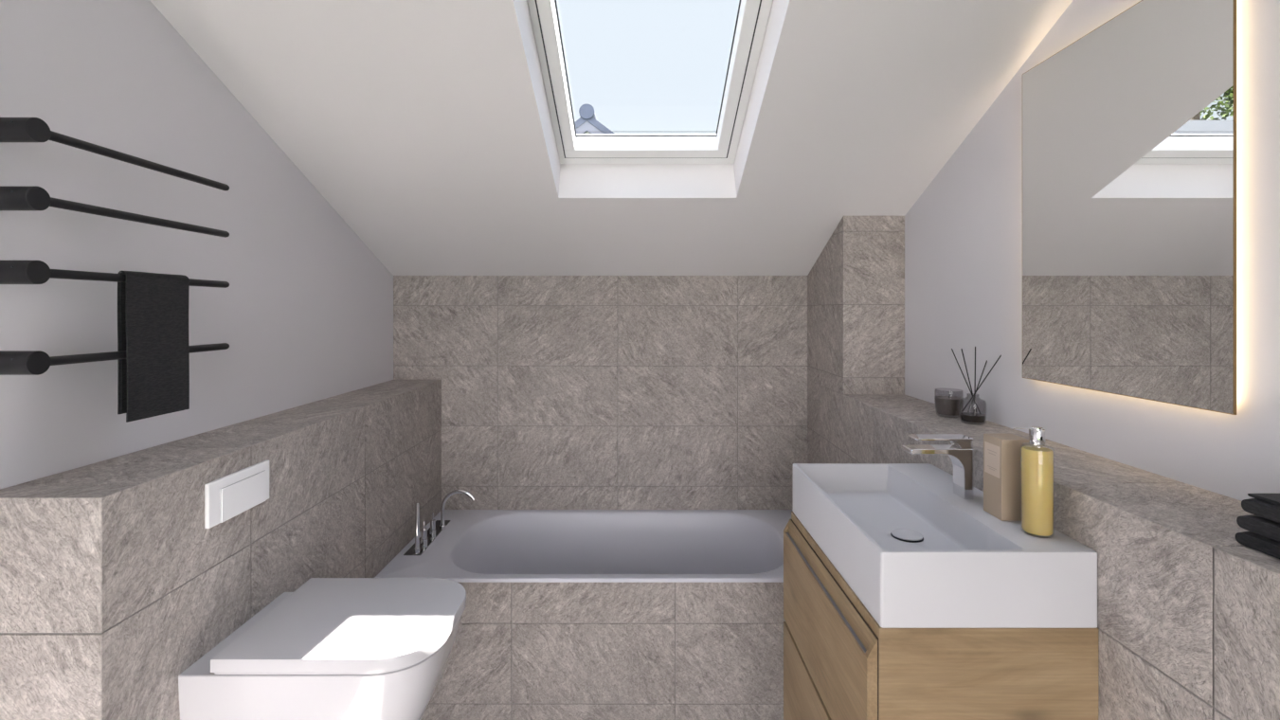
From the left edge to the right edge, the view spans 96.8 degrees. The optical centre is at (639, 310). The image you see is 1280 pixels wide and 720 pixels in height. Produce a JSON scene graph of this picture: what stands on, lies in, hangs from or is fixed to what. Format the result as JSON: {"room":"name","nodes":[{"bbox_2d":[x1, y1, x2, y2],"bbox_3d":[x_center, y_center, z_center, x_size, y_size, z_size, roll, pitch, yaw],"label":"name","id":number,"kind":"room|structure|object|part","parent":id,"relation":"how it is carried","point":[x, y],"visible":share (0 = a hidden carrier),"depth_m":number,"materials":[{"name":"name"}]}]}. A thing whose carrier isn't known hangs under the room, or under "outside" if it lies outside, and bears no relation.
{"room":"bathroom","nodes":[
{"label":"bathroom","id":0,"kind":"room"},
{"bbox_2d":[0,0,393,489],"bbox_3d":[-1.289,0.265,0.315,0.120,2.730,5.230,0,0,0],"label":"wall","id":1,"kind":"structure","parent":0,"point":[304,315],"depth_m":1.42,"materials":[{"name":"white paint"}]},
{"bbox_2d":[0,117,229,190],"bbox_3d":[-1.153,-0.325,1.251,0.150,0.043,0.506,0,0,0],"label":"towel bar","id":2,"kind":"object","parent":1,"relation":"attached to","point":[11,129],"visible":1,"depth_m":1.07,"materials":[{"name":"black metal"}]},
{"bbox_3d":[-1.092,-0.325,1.267,0.017,0.017,0.474,0,0,0],"label":"rail","id":3,"kind":"part","parent":2,"relation":"part of","materials":[{"name":"black metal"}]},
{"bbox_2d":[0,186,229,237],"bbox_3d":[-1.153,-0.202,1.251,0.150,0.043,0.506,0,0,0],"label":"towel bar","id":4,"kind":"object","parent":1,"relation":"attached to","point":[11,198],"visible":1,"depth_m":1.08,"materials":[{"name":"black metal"}]},
{"bbox_3d":[-1.092,-0.202,1.267,0.017,0.017,0.474,0,0,0],"label":"rail","id":5,"kind":"part","parent":4,"relation":"part of","materials":[{"name":"black metal"}]},
{"bbox_2d":[0,342,229,375],"bbox_3d":[-1.153,0.093,1.251,0.150,0.043,0.506,0,0,0],"label":"towel bar","id":6,"kind":"object","parent":1,"relation":"attached to","point":[11,362],"visible":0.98,"depth_m":1.03,"materials":[{"name":"black metal"}]},
{"bbox_3d":[-1.092,0.093,1.267,0.017,0.017,0.474,0,0,0],"label":"rail","id":7,"kind":"part","parent":6,"relation":"part of","materials":[{"name":"black metal"}]},
{"bbox_2d":[0,260,229,288],"bbox_3d":[-1.153,-0.069,1.251,0.150,0.043,0.506,0,0,0],"label":"towel bar","id":8,"kind":"object","parent":1,"relation":"attached to","point":[11,272],"visible":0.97,"depth_m":1.03,"materials":[{"name":"black metal"}]},
{"bbox_3d":[-1.092,-0.069,1.267,0.017,0.017,0.474,0,0,0],"label":"rail","id":9,"kind":"part","parent":8,"relation":"part of","materials":[{"name":"black metal"}]},
{"bbox_2d":[117,270,189,422],"bbox_3d":[-1.092,0.074,1.274,0.035,0.319,0.165,0,0,0],"label":"towel","id":10,"kind":"object","parent":8,"relation":"hanging from","point":[153,378],"visible":1,"depth_m":1.25,"materials":[{"name":"black fabric"}]},
{"bbox_2d":[0,379,441,719],"bbox_3d":[-1.109,0.936,1.937,0.241,1.187,1.787,0,0,0],"label":"wall","id":11,"kind":"structure","parent":0,"point":[114,583],"depth_m":1.24,"materials":[{"name":"grey tile"}]},
{"bbox_2d":[204,459,269,528],"bbox_3d":[-0.982,0.445,1.396,0.012,0.102,0.212,0,0,0],"label":"flush plate","id":12,"kind":"object","parent":11,"relation":"attached to","point":[230,495],"visible":1,"depth_m":1.37,"materials":[{"name":"white plastic"}]},
{"bbox_2d":[178,577,466,719],"bbox_3d":[-0.721,0.955,1.399,0.535,0.421,0.371,0,0,0],"label":"toilet","id":13,"kind":"object","parent":11,"relation":"attached to","point":[327,648],"visible":1,"depth_m":1.26,"materials":[{"name":"white ceramic"}]},
{"bbox_3d":[-0.688,0.777,1.399,0.451,0.006,0.358,0,0,0],"label":"seat","id":14,"kind":"part","parent":13,"relation":"part of","materials":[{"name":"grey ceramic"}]},
{"bbox_3d":[-0.685,0.759,1.399,0.464,0.030,0.371,0,0,0],"label":"lid","id":15,"kind":"part","parent":13,"relation":"part of","materials":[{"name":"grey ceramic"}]},
{"bbox_2d":[393,275,808,509],"bbox_3d":[-0.071,0.698,2.890,2.415,1.864,0.120,0,0,0],"label":"wall","id":16,"kind":"structure","parent":0,"point":[559,392],"depth_m":2.83,"materials":[{"name":"grey tile"}]},
{"bbox_2d":[421,582,785,719],"bbox_3d":[-0.078,1.266,2.130,1.820,0.527,0.030,0,0,0],"label":"wall","id":17,"kind":"structure","parent":0,"point":[521,651],"depth_m":2.12,"materials":[{"name":"grey tile"}]},
{"bbox_2d":[149,0,1072,275],"bbox_3d":[-0.071,-0.686,0.303,2.515,1.093,5.407,0,0,0],"label":"ceiling","id":18,"kind":"structure","parent":0,"point":[426,126],"depth_m":1.84,"materials":[{"name":"white paint"}]},
{"bbox_2d":[527,0,773,163],"bbox_3d":[0.028,-0.870,1.735,0.694,0.565,1.156,0,0,0],"label":"window","id":19,"kind":"structure","parent":18,"relation":"attached to","point":[752,15],"depth_m":2.03,"materials":[{"name":"white"}]},
{"bbox_2d":[951,346,1001,422],"bbox_3d":[1.031,0.226,1.745,0.147,0.232,0.082,0,0,-5],"label":"reed diffuser","id":20,"kind":"object","parent":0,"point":[972,417],"visible":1,"depth_m":1.73,"materials":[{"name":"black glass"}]},
{"bbox_2d":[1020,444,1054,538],"bbox_3d":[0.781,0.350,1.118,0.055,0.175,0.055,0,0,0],"label":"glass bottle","id":21,"kind":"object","parent":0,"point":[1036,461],"depth_m":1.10,"materials":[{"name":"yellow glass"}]},
{"bbox_2d":[807,216,1279,719],"bbox_3d":[0.959,0.565,1.115,0.254,1.930,3.430,0,0,0],"label":"wall","id":22,"kind":"structure","parent":0,"point":[1188,613],"depth_m":1.02,"materials":[{"name":"grey tile"}]},
{"bbox_2d":[783,511,1098,719],"bbox_3d":[0.622,0.883,1.331,0.420,0.614,0.601,0,0,0],"label":"vanity cabinet","id":23,"kind":"object","parent":22,"relation":"attached to","point":[839,663],"visible":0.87,"depth_m":1.03,"materials":[{"name":"brown wood"}]},
{"bbox_3d":[0.421,1.040,1.331,0.018,0.296,0.601,0,0,0],"label":"drawer","id":24,"kind":"part","parent":23,"relation":"part of","materials":[{"name":"brown wood"}]},
{"bbox_3d":[0.418,0.633,1.331,0.005,0.005,0.576,0,0,0],"label":"handle","id":25,"kind":"part","parent":23,"relation":"part of","materials":[{"name":"grey"}]},
{"bbox_3d":[0.421,0.738,1.331,0.018,0.284,0.601,0,0,0],"label":"drawer","id":26,"kind":"part","parent":23,"relation":"part of","materials":[{"name":"brown wood"}]},
{"bbox_2d":[793,463,1097,628],"bbox_3d":[0.634,0.507,1.331,0.395,0.138,0.601,0,0,0],"label":"washbasin","id":27,"kind":"object","parent":23,"relation":"in","point":[915,552],"visible":1,"depth_m":1.07,"materials":[{"name":"white ceramic"}]},
{"bbox_2d":[901,433,973,499],"bbox_3d":[0.701,0.367,1.343,0.144,0.141,0.049,0,0,0],"label":"tap","id":28,"kind":"object","parent":27,"relation":"on","point":[960,451],"visible":1,"depth_m":1.32,"materials":[{"name":"silver metal"}]},
{"bbox_3d":[0.707,0.299,1.343,0.133,0.005,0.049,0,0,0],"label":"lever","id":29,"kind":"part","parent":28,"relation":"part of","materials":[{"name":"silver metal"}]},
{"bbox_2d":[983,432,1029,521],"bbox_3d":[0.782,0.353,1.216,0.060,0.169,0.063,0,0,0],"label":"carton","id":30,"kind":"object","parent":27,"relation":"on","point":[1001,451],"visible":0.89,"depth_m":1.18,"materials":[{"name":"beige cardboard"}]},
{"bbox_2d":[1011,426,1054,538],"bbox_3d":[0.776,0.334,1.122,0.067,0.208,0.055,0,0,39],"label":"soap dispenser","id":31,"kind":"object","parent":27,"relation":"on","point":[1036,461],"visible":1,"depth_m":1.10,"materials":[{"name":"yellow glass"}]},
{"bbox_2d":[934,387,962,415],"bbox_3d":[1.003,0.299,1.846,0.084,0.086,0.084,0,0,0],"label":"candle jar","id":32,"kind":"object","parent":22,"relation":"on","point":[948,405],"visible":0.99,"depth_m":1.82,"materials":[{"name":"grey glass"}]},
{"bbox_2d":[1235,531,1279,558],"bbox_3d":[0.971,0.332,0.670,0.190,0.021,0.339,0,0,0],"label":"folded towel","id":33,"kind":"object","parent":22,"relation":"on","point":[1257,542],"visible":0.69,"depth_m":0.81,"materials":[{"name":"black fabric"}]},
{"bbox_2d":[1236,514,1279,541],"bbox_3d":[0.972,0.308,0.669,0.189,0.023,0.337,0,0,0],"label":"folded towel","id":34,"kind":"object","parent":33,"relation":"on","point":[1267,528],"visible":0.78,"depth_m":0.81,"materials":[{"name":"black fabric"}]},
{"bbox_2d":[1241,493,1279,522],"bbox_3d":[0.973,0.279,0.668,0.187,0.029,0.335,0,0,0],"label":"folded towel","id":35,"kind":"object","parent":34,"relation":"on","point":[1267,506],"visible":1,"depth_m":0.81,"materials":[{"name":"black fabric"}]},
{"bbox_2d":[904,0,1279,501],"bbox_3d":[1.146,0.265,0.315,0.120,2.730,5.230,0,0,0],"label":"wall","id":36,"kind":"structure","parent":0,"point":[964,232],"depth_m":1.40,"materials":[{"name":"white paint"}]},
{"bbox_2d":[1022,0,1236,414],"bbox_3d":[1.076,-0.236,1.303,0.020,0.846,0.566,0,0,0],"label":"mirror","id":37,"kind":"object","parent":36,"relation":"attached to","point":[1129,128],"visible":1,"depth_m":1.22,"materials":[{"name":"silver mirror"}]},
{"label":"outside","id":38,"kind":"structure","parent":0,"visible":0},
{"bbox_3d":[0.000,5.230,25.000,120.000,0.200,130.000,0,0,0],"label":"ground","id":39,"kind":"structure","parent":38,"visible":0},
{"bbox_2d":[575,103,615,134],"bbox_3d":[-1.120,0.390,16.470,6.800,9.480,9.060,0,0,0],"label":"house","id":40,"kind":"structure","parent":39,"relation":"on","point":[587,123],"depth_m":11.98,"materials":[{"name":"grey"}]},
{"bbox_3d":[-0.071,1.580,0.290,2.415,0.100,5.180,0,0,0],"label":"floor","id":41,"kind":"structure","parent":0,"visible":0},
{"bbox_2d":[374,509,793,582],"bbox_3d":[-0.078,1.198,2.465,1.818,0.415,0.729,0,0,0],"label":"bathtub","id":42,"kind":"object","parent":41,"relation":"on","point":[476,546],"visible":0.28,"depth_m":2.75,"materials":[{"name":"white ceramic"}]},
{"bbox_2d":[403,489,475,555],"bbox_3d":[-0.850,0.886,2.490,0.214,0.207,0.380,0,0,0],"label":"tap","id":43,"kind":"object","parent":42,"relation":"on","point":[422,543],"visible":1,"depth_m":2.45,"materials":[{"name":"silver metal"}]},
{"bbox_3d":[-0.902,0.950,2.375,0.026,0.076,0.026,0,0,0],"label":"handle","id":44,"kind":"part","parent":43,"relation":"part of","materials":[{"name":"silver metal"}]},
{"bbox_3d":[-0.922,0.989,2.490,0.070,0.002,0.380,0,0,0],"label":"deck plate","id":45,"kind":"part","parent":43,"relation":"part of","materials":[{"name":"silver metal"}]},
{"bbox_3d":[-0.902,0.950,2.475,0.026,0.076,0.026,0,0,0],"label":"handle","id":46,"kind":"part","parent":43,"relation":"part of","materials":[{"name":"silver metal"}]},
{"bbox_3d":[-0.822,0.898,2.570,0.157,0.180,0.017,0,0,0],"label":"spout","id":47,"kind":"part","parent":43,"relation":"part of","materials":[{"name":"silver metal"}]}
]}

